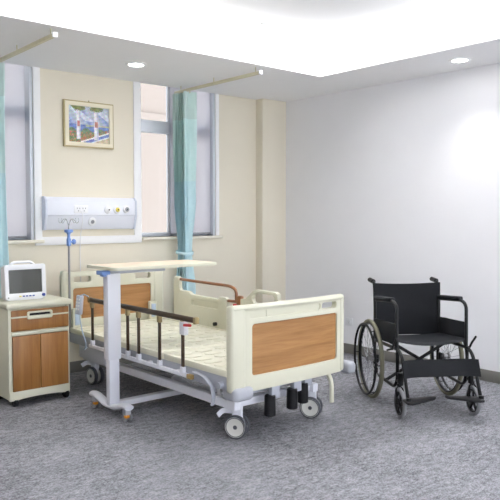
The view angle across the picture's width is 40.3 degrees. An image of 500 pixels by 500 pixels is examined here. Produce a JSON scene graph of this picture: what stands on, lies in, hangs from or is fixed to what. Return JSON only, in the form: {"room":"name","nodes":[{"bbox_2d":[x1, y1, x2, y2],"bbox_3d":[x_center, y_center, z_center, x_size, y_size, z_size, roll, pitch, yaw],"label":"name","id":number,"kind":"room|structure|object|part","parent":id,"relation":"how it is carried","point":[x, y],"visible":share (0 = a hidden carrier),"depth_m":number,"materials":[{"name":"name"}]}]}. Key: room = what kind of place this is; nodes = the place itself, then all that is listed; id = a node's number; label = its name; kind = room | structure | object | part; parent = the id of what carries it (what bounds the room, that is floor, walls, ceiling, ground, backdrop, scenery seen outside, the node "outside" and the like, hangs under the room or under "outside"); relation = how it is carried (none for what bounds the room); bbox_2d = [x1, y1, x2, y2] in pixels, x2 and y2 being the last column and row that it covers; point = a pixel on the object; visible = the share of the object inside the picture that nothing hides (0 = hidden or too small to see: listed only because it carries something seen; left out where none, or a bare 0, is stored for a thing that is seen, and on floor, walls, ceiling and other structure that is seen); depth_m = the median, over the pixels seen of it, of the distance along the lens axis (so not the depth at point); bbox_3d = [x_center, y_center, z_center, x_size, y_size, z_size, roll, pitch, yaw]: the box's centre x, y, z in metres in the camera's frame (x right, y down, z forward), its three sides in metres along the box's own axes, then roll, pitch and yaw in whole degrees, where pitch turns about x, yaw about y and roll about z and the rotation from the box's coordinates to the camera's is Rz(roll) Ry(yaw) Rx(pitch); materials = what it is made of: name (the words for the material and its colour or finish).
{"room":"hospital room","nodes":[
{"label":"hospital room","id":0,"kind":"room"},
{"bbox_2d":[8,68,255,361],"bbox_3d":[-2.439,-0.314,5.572,7.200,2.915,0.240,-2,4,-41],"label":"wall","id":1,"kind":"structure","parent":0,"point":[65,171],"depth_m":6.45,"materials":[{"name":"beige paint"}]},
{"bbox_2d":[8,66,44,243],"bbox_3d":[-2.258,-0.883,5.613,1.065,1.673,0.210,-2,4,-41],"label":"window","id":2,"kind":"structure","parent":1,"relation":"in","point":[27,69],"depth_m":5.88,"materials":[{"name":"white metal"}]},
{"bbox_2d":[5,63,26,237],"bbox_3d":[-2.289,-0.893,5.579,0.915,1.604,0.044,-2,4,-41],"label":"roller blind","id":3,"kind":"object","parent":2,"relation":"attached to","point":[15,162],"visible":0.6,"depth_m":5.82,"materials":[{"name":"fabric"}]},
{"bbox_3d":[-2.301,-0.897,5.608,0.995,1.645,0.160,-2,4,-41],"label":"frame","id":4,"kind":"part","parent":2,"relation":"part of","materials":[{"name":"grey metal"}]},
{"bbox_3d":[-2.238,-0.060,5.631,1.065,0.028,0.150,-2,4,-41],"label":"sill","id":5,"kind":"part","parent":2,"relation":"part of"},
{"bbox_2d":[0,28,57,61],"bbox_3d":[-1.733,-1.497,5.079,0.032,0.072,1.295,-2,4,-41],"label":"track","id":6,"kind":"object","parent":1,"relation":"attached to","point":[52,35],"visible":1,"depth_m":4.89,"materials":[{"name":"white plastic"}]},
{"bbox_2d":[0,62,8,297],"bbox_3d":[-2.063,-0.321,5.466,0.148,2.340,0.332,-2,4,-41],"label":"curtain","id":7,"kind":"object","parent":6,"relation":"hanging from","point":[4,251],"visible":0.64,"depth_m":5.38,"materials":[{"name":"teal fabric"}]},
{"bbox_2d":[0,96,5,172],"bbox_3d":[-2.068,-0.910,5.433,0.126,0.600,0.326,-2,4,-41],"label":"drape","id":8,"kind":"object","parent":7,"relation":"hanging from","point":[2,98],"depth_m":5.35,"materials":[{"name":"teal fabric"}]},
{"bbox_2d":[0,173,8,297],"bbox_3d":[-2.063,0.118,5.489,0.147,1.460,0.330,-2,4,-41],"label":"drape","id":9,"kind":"object","parent":7,"relation":"hanging from","point":[4,251],"depth_m":5.40,"materials":[{"name":"teal fabric"}]},
{"bbox_2d":[32,67,141,245],"bbox_3d":[-1.459,-0.822,6.218,1.070,1.535,0.016,-2,4,-41],"label":"trim","id":10,"kind":"structure","parent":1,"relation":"attached to","point":[137,237],"depth_m":6.17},
{"bbox_2d":[62,99,113,149],"bbox_3d":[-1.464,-1.142,6.184,0.494,0.427,0.032,-2,4,-41],"label":"framed picture","id":11,"kind":"object","parent":1,"relation":"attached to","point":[86,124],"visible":1,"depth_m":6.17,"materials":[{"name":"multicoloured paper"}]},
{"bbox_2d":[42,196,136,229],"bbox_3d":[-1.438,-0.333,6.192,0.913,0.298,0.117,-2,4,-41],"label":"panel","id":12,"kind":"object","parent":1,"relation":"attached to","point":[98,213],"visible":1,"depth_m":6.16,"materials":[{"name":"white plastic"}]},
{"bbox_3d":[-1.512,-0.365,6.090,0.135,0.070,0.010,-2,4,-41],"label":"socket plate","id":13,"kind":"part","parent":12,"relation":"part of","materials":[{"name":"white plastic"}]},
{"bbox_2d":[80,211,82,281],"bbox_3d":[-1.519,0.129,6.139,0.017,0.972,0.102,-1,3,-26],"label":"power cord","id":14,"kind":"object","parent":12,"relation":"hanging from","point":[81,211],"visible":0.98,"depth_m":6.15,"materials":[{"name":"white plastic"}]},
{"bbox_2d":[88,217,95,225],"bbox_3d":[-1.432,-0.256,6.178,0.080,0.078,0.024,-2,4,-41],"label":"socket","id":15,"kind":"object","parent":12,"relation":"attached to","point":[91,220],"depth_m":6.17,"materials":[{"name":"white plastic"}]},
{"bbox_2d":[104,206,110,213],"bbox_3d":[-1.301,-0.369,6.252,0.072,0.072,0.034,-2,4,-41],"label":"outlet","id":16,"kind":"object","parent":12,"relation":"attached to","point":[107,209],"depth_m":6.24,"materials":[{"name":"white plastic"}]},
{"bbox_2d":[113,206,119,213],"bbox_3d":[-1.230,-0.373,6.313,0.072,0.072,0.034,-2,4,-41],"label":"outlet","id":17,"kind":"object","parent":12,"relation":"attached to","point":[116,209],"depth_m":6.30,"materials":[{"name":"yellow plastic"}]},
{"bbox_2d":[123,206,129,212],"bbox_3d":[-1.153,-0.381,6.378,0.072,0.072,0.034,-2,4,-41],"label":"outlet","id":18,"kind":"object","parent":12,"relation":"attached to","point":[126,209],"depth_m":6.37,"materials":[{"name":"black plastic"}]},
{"bbox_2d":[70,358,135,372],"bbox_3d":[-2.515,1.103,5.411,6.782,0.100,0.014,-2,4,-41],"label":"baseboard","id":19,"kind":"structure","parent":1,"relation":"attached to","point":[75,366],"depth_m":6.23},
{"bbox_2d":[141,87,222,239],"bbox_3d":[-0.722,-0.949,6.927,0.980,1.673,0.210,-2,4,-41],"label":"window","id":20,"kind":"structure","parent":1,"relation":"in","point":[147,126],"depth_m":7.12,"materials":[{"name":"white metal"}]},
{"bbox_3d":[-0.702,-0.127,6.945,0.980,0.028,0.150,-2,4,-41],"label":"sill","id":21,"kind":"part","parent":20,"relation":"part of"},
{"bbox_2d":[170,87,210,234],"bbox_3d":[-0.603,-0.965,7.021,0.513,1.604,0.044,-2,4,-41],"label":"roller blind","id":22,"kind":"object","parent":20,"relation":"attached to","point":[202,214],"visible":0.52,"depth_m":7.11,"materials":[{"name":"fabric"}]},
{"bbox_3d":[-0.346,-0.895,7.171,0.045,1.485,0.012,-2,4,-41],"label":"casing","id":23,"kind":"part","parent":20,"relation":"part of","materials":[{"name":"white paint"}]},
{"bbox_2d":[0,4,369,101],"bbox_3d":[-1.931,-1.560,4.916,7.200,0.070,1.320,-2,4,-41],"label":"ceiling","id":24,"kind":"structure","parent":1,"relation":"attached to","point":[80,47],"depth_m":5.61,"materials":[{"name":"white paint"}]},
{"bbox_2d":[174,67,262,93],"bbox_3d":[-0.324,-1.558,6.285,0.032,0.072,1.295,-2,4,-41],"label":"track","id":25,"kind":"object","parent":1,"relation":"attached to","point":[260,72],"visible":0.94,"depth_m":6.18,"materials":[{"name":"white plastic"}]},
{"bbox_2d":[173,91,196,293],"bbox_3d":[-0.652,-0.360,6.730,0.172,2.390,0.276,-2,3,-33],"label":"curtain","id":26,"kind":"object","parent":25,"relation":"hanging from","point":[184,103],"visible":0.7,"depth_m":6.68,"materials":[{"name":"teal fabric"}]},
{"bbox_2d":[174,181,195,293],"bbox_3d":[-0.652,0.079,6.745,0.140,1.511,0.248,-2,4,-41],"label":"drape","id":27,"kind":"object","parent":26,"relation":"hanging from","point":[184,191],"depth_m":6.71,"materials":[{"name":"teal fabric"}]},
{"bbox_2d":[173,118,196,181],"bbox_3d":[-0.652,-0.974,6.693,0.151,0.601,0.281,-2,4,-41],"label":"drape","id":28,"kind":"object","parent":26,"relation":"hanging from","point":[184,129],"depth_m":6.65,"materials":[{"name":"teal fabric"}]},
{"bbox_2d":[256,99,285,302],"bbox_3d":[0.237,-0.311,7.636,0.355,2.700,0.110,-2,4,-41],"label":"column","id":29,"kind":"structure","parent":1,"relation":"attached to","point":[270,114],"depth_m":7.55,"materials":[{"name":"beige paint"}]},
{"bbox_2d":[0,353,499,499],"bbox_3d":[0.339,1.355,2.409,7.600,0.100,8.900,-2,4,-41],"label":"floor","id":30,"kind":"structure","parent":0,"point":[54,446],"depth_m":4.22,"materials":[{"name":"carpet"}]},
{"bbox_2d":[0,295,71,406],"bbox_3d":[-1.712,0.769,5.308,0.520,0.778,0.408,-2,4,-41],"label":"base cabinet","id":31,"kind":"object","parent":30,"relation":"on","point":[34,333],"visible":1,"depth_m":5.14,"materials":[{"name":"brown wood"}]},
{"bbox_2d":[0,260,45,300],"bbox_3d":[-1.754,0.233,5.259,0.322,0.299,0.151,-2,4,-41],"label":"patient monitor","id":32,"kind":"object","parent":31,"relation":"on","point":[22,281],"visible":1,"depth_m":5.22,"materials":[{"name":"white plastic"}]},
{"bbox_3d":[-1.766,0.107,5.266,0.218,0.049,0.023,-2,4,-41],"label":"carry handle","id":33,"kind":"part","parent":32,"relation":"part of","materials":[{"name":"white plastic"}]},
{"bbox_3d":[-1.678,0.847,5.113,0.213,0.413,0.018,-2,4,-41],"label":"door","id":34,"kind":"part","parent":31,"relation":"part of","materials":[{"name":"brown wood"}]},
{"bbox_3d":[-1.593,0.521,5.168,0.451,0.156,0.020,-2,4,-41],"label":"drawer","id":35,"kind":"part","parent":31,"relation":"part of","materials":[{"name":"brown wood"}]},
{"bbox_3d":[-1.593,0.487,5.155,0.200,0.060,0.022,-2,4,-41],"label":"handle","id":36,"kind":"part","parent":31,"relation":"part of","materials":[{"name":"plastic"}]},
{"bbox_3d":[-1.593,0.619,5.173,0.451,0.028,0.021,-2,4,-41],"label":"divider rail","id":37,"kind":"part","parent":31,"relation":"part of","materials":[{"name":"beige plastic"}]},
{"bbox_3d":[-1.510,0.839,5.257,0.222,0.413,0.018,-2,4,-41],"label":"door","id":38,"kind":"part","parent":31,"relation":"part of","materials":[{"name":"brown wood"}]},
{"bbox_2d":[87,260,215,421],"bbox_3d":[-0.731,0.632,5.105,0.895,1.072,0.537,-2,4,-41],"label":"table","id":39,"kind":"object","parent":30,"relation":"on","point":[111,277],"visible":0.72,"depth_m":4.85,"materials":[{"name":"laminate"}]},
{"bbox_3d":[-1.036,0.167,4.802,0.070,0.041,0.080,-2,4,-41],"label":"height lever","id":40,"kind":"part","parent":39,"relation":"part of","materials":[{"name":"blue plastic"}]},
{"bbox_3d":[-0.827,0.144,4.973,0.460,0.036,0.060,-2,4,-41],"label":"support arm","id":41,"kind":"part","parent":39,"relation":"part of"},
{"bbox_2d":[59,270,355,438],"bbox_3d":[-0.434,0.678,5.295,1.186,0.962,2.285,-2,4,-41],"label":"hospital bed","id":42,"kind":"object","parent":30,"relation":"on","point":[247,347],"visible":0.96,"depth_m":4.64,"materials":[{"name":"beige plastic"}]},
{"bbox_2d":[58,218,78,332],"bbox_3d":[-1.519,0.216,5.721,0.146,0.970,0.146,-1,3,-24],"label":"pole","id":43,"kind":"object","parent":42,"relation":"on","point":[68,231],"visible":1,"depth_m":5.71,"materials":[{"name":"metal"}]},
{"bbox_2d":[75,294,88,349],"bbox_3d":[-1.322,0.577,5.455,0.121,0.462,0.146,-2,4,-41],"label":"handset","id":44,"kind":"object","parent":42,"relation":"hanging from","point":[79,298],"visible":1,"depth_m":5.42,"materials":[{"name":"white plastic"}]},
{"bbox_3d":[-1.341,0.658,5.471,0.065,0.298,0.154,0,3,-8],"label":"cord","id":45,"kind":"part","parent":44,"relation":"part of","materials":[{"name":"white plastic"}]},
{"bbox_3d":[-1.239,0.571,5.353,0.014,0.310,0.026,-2,4,-41],"label":"rail post","id":46,"kind":"part","parent":42,"relation":"part of","materials":[{"name":"brown metal"}]},
{"bbox_3d":[-1.213,0.431,6.081,1.015,0.515,0.044,-2,4,-41],"label":"headboard","id":47,"kind":"part","parent":42,"relation":"part of","materials":[{"name":"beige plastic"}]},
{"bbox_3d":[-0.888,0.591,4.944,0.014,0.310,0.026,-2,4,-41],"label":"rail post","id":48,"kind":"part","parent":42,"relation":"part of","materials":[{"name":"brown metal"}]},
{"bbox_2d":[125,350,130,357],"bbox_3d":[-0.888,0.756,4.952,0.028,0.050,0.034,-2,4,-41],"label":"socket","id":49,"kind":"object","parent":42,"relation":"attached to","point":[127,353],"depth_m":4.94,"materials":[{"name":"white plastic"}]},
{"bbox_3d":[-0.790,0.597,4.830,0.014,0.310,0.026,-2,4,-41],"label":"rail post","id":50,"kind":"part","parent":42,"relation":"part of","materials":[{"name":"brown metal"}]},
{"bbox_2d":[136,354,141,360],"bbox_3d":[-0.790,0.762,4.838,0.028,0.050,0.034,-2,4,-41],"label":"socket","id":51,"kind":"object","parent":42,"relation":"attached to","point":[138,356],"depth_m":4.83,"materials":[{"name":"white plastic"}]},
{"bbox_3d":[-0.802,0.420,4.834,0.028,0.038,1.405,-2,4,-41],"label":"rail","id":52,"kind":"part","parent":42,"relation":"part of","materials":[{"name":"brown metal"}]},
{"bbox_3d":[-0.492,0.762,5.239,0.885,0.089,2.160,-2,4,-41],"label":"frame","id":53,"kind":"part","parent":42,"relation":"part of","materials":[{"name":"white metal"}]},
{"bbox_3d":[-0.615,0.607,4.625,0.014,0.310,0.026,-2,4,-41],"label":"rail post","id":54,"kind":"part","parent":42,"relation":"part of","materials":[{"name":"brown metal"}]},
{"bbox_2d":[157,360,162,366],"bbox_3d":[-0.615,0.772,4.633,0.028,0.050,0.034,-2,4,-41],"label":"socket","id":55,"kind":"object","parent":42,"relation":"attached to","point":[159,362],"depth_m":4.62,"materials":[{"name":"white plastic"}]},
{"bbox_3d":[-0.436,0.618,4.417,0.014,0.310,0.026,-2,4,-41],"label":"rail post","id":56,"kind":"part","parent":42,"relation":"part of","materials":[{"name":"brown metal"}]},
{"bbox_2d":[180,367,185,374],"bbox_3d":[-0.436,0.783,4.425,0.028,0.050,0.034,-2,4,-41],"label":"socket","id":57,"kind":"object","parent":42,"relation":"attached to","point":[182,369],"depth_m":4.41,"materials":[{"name":"white plastic"}]},
{"bbox_3d":[-0.475,0.927,5.263,0.750,0.057,2.040,-2,4,-41],"label":"frame","id":58,"kind":"part","parent":42,"relation":"part of","materials":[{"name":"white metal"}]},
{"bbox_3d":[-0.432,0.474,5.920,0.040,0.445,0.773,-2,4,-41],"label":"panel","id":59,"kind":"part","parent":42,"relation":"part of","materials":[{"name":"beige plastic"}]},
{"bbox_2d":[236,296,243,304],"bbox_3d":[-0.081,0.410,5.508,0.040,0.075,0.050,-2,4,-41],"label":"socket","id":60,"kind":"object","parent":42,"relation":"attached to","point":[238,298],"depth_m":5.49,"materials":[{"name":"brown plastic"}]},
{"bbox_3d":[0.210,0.517,5.173,0.040,0.396,0.845,-2,4,-41],"label":"panel","id":61,"kind":"part","parent":42,"relation":"part of","materials":[{"name":"beige plastic"}]},
{"bbox_3d":[0.128,0.994,4.359,0.076,0.135,0.075,-2,4,-41],"label":"crank handle","id":62,"kind":"part","parent":42,"relation":"part of","materials":[{"name":"black plastic"}]},
{"bbox_3d":[0.264,0.595,4.450,1.018,0.536,0.066,-2,4,-41],"label":"footboard","id":63,"kind":"part","parent":42,"relation":"part of","materials":[{"name":"beige plastic"}]},
{"bbox_3d":[0.265,0.345,4.436,0.985,0.044,0.083,-2,4,-41],"label":"rail","id":64,"kind":"part","parent":42,"relation":"part of","materials":[{"name":"beige plastic"}]},
{"bbox_3d":[0.277,0.977,4.486,0.076,0.135,0.075,-2,4,-41],"label":"crank handle","id":65,"kind":"part","parent":42,"relation":"part of","materials":[{"name":"black plastic"}]},
{"bbox_3d":[0.357,0.962,4.593,0.076,0.135,0.075,-2,4,-41],"label":"crank handle","id":66,"kind":"part","parent":42,"relation":"part of","materials":[{"name":"black plastic"}]},
{"bbox_3d":[0.537,0.934,4.755,0.100,0.256,0.048,1,3,16],"label":"hanging arm","id":67,"kind":"part","parent":42,"relation":"part of"},
{"bbox_2d":[354,277,484,417],"bbox_3d":[1.283,0.704,5.148,0.733,0.928,1.072,0,3,-8],"label":"wheelchair","id":68,"kind":"object","parent":30,"relation":"on","point":[414,308],"visible":1,"depth_m":5.15,"materials":[{"name":"black fabric"}]},
{"bbox_3d":[1.031,0.652,5.054,0.024,0.797,0.863,0,3,-8],"label":"frame","id":69,"kind":"part","parent":68,"relation":"part of","materials":[{"name":"black metal"}]},
{"bbox_3d":[1.020,0.676,4.869,0.029,0.123,0.154,-1,3,-14],"label":"brake lever","id":70,"kind":"part","parent":68,"relation":"part of","materials":[{"name":"metal"}]},
{"bbox_3d":[1.245,0.467,5.421,0.548,0.420,0.045,0,3,-8],"label":"backrest","id":71,"kind":"part","parent":68,"relation":"part of","materials":[{"name":"black fabric"}]},
{"bbox_3d":[1.180,1.036,4.676,0.240,0.028,0.131,0,3,-8],"label":"foot plate","id":72,"kind":"part","parent":68,"relation":"part of","materials":[{"name":"black plastic"}]},
{"bbox_3d":[1.282,0.660,5.158,0.532,0.052,0.500,0,3,-8],"label":"seat","id":73,"kind":"part","parent":68,"relation":"part of","materials":[{"name":"black fabric"}]},
{"bbox_3d":[1.532,0.890,5.441,0.056,0.150,0.080,0,3,-8],"label":"axle plate","id":74,"kind":"part","parent":68,"relation":"part of","materials":[{"name":"black metal"}]},
{"bbox_3d":[1.550,0.649,5.123,0.024,0.797,0.863,0,3,-8],"label":"frame","id":75,"kind":"part","parent":68,"relation":"part of","materials":[{"name":"black metal"}]},
{"bbox_3d":[1.491,1.034,4.717,0.240,0.028,0.131,0,3,-8],"label":"foot plate","id":76,"kind":"part","parent":68,"relation":"part of","materials":[{"name":"black plastic"}]},
{"bbox_2d":[0,0,499,68],"bbox_3d":[0.358,-1.655,2.234,7.600,0.120,8.840,-2,4,-41],"label":"ceiling","id":77,"kind":"structure","parent":0,"point":[320,34],"depth_m":5.20,"materials":[{"name":"white paint"}]},
{"bbox_2d":[286,63,499,371],"bbox_3d":[3.150,-0.270,4.698,0.250,2.915,8.840,-2,4,-41],"label":"wall","id":78,"kind":"structure","parent":0,"point":[398,182],"depth_m":6.49,"materials":[{"name":"white paint"}]},
{"bbox_2d":[125,62,146,66],"bbox_3d":[-0.961,-1.561,5.731,0.184,0.010,0.184,-2,4,-41],"label":"recessed light","id":79,"kind":"object","parent":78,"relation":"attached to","point":[131,64],"visible":1,"depth_m":5.72,"materials":[{"name":"white plastic"}]},
{"bbox_2d":[345,318,352,325],"bbox_3d":[1.023,0.743,7.035,0.010,0.080,0.095,-2,4,-41],"label":"wall socket","id":80,"kind":"object","parent":78,"relation":"attached to","point":[348,321],"visible":1,"depth_m":7.03,"materials":[{"name":"white plastic"}]},
{"bbox_2d":[320,29,499,85],"bbox_3d":[3.308,-1.501,3.743,0.770,0.070,7.280,-2,4,-41],"label":"ceiling beam","id":81,"kind":"structure","parent":78,"relation":"attached to","point":[483,49],"depth_m":5.71,"materials":[{"name":"white paint"}]},
{"bbox_2d":[344,343,499,383],"bbox_3d":[3.168,1.147,4.545,0.014,0.100,8.476,-2,4,-41],"label":"baseboard","id":82,"kind":"structure","parent":78,"relation":"attached to","point":[486,375],"depth_m":6.58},
{"bbox_2d":[448,57,470,62],"bbox_3d":[1.719,-1.553,5.574,0.184,0.010,0.184,-2,4,-41],"label":"recessed light","id":83,"kind":"object","parent":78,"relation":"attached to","point":[458,59],"visible":1,"depth_m":5.56,"materials":[{"name":"white plastic"}]},
{"bbox_2d":[453,59,466,61],"bbox_3d":[1.719,-1.554,5.574,0.126,0.003,0.126,-2,4,-41],"label":"diffuser","id":84,"kind":"object","parent":83,"relation":"attached to","point":[454,60],"depth_m":5.58,"materials":[{"name":"white plastic"}]},
{"label":"outside","id":85,"kind":"structure","parent":0,"visible":0},
{"bbox_2d":[141,83,166,232],"bbox_3d":[-3.835,-0.319,12.746,18.000,8.200,0.660,-2,4,-41],"label":"building","id":86,"kind":"structure","parent":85,"point":[153,97],"depth_m":13.91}
]}

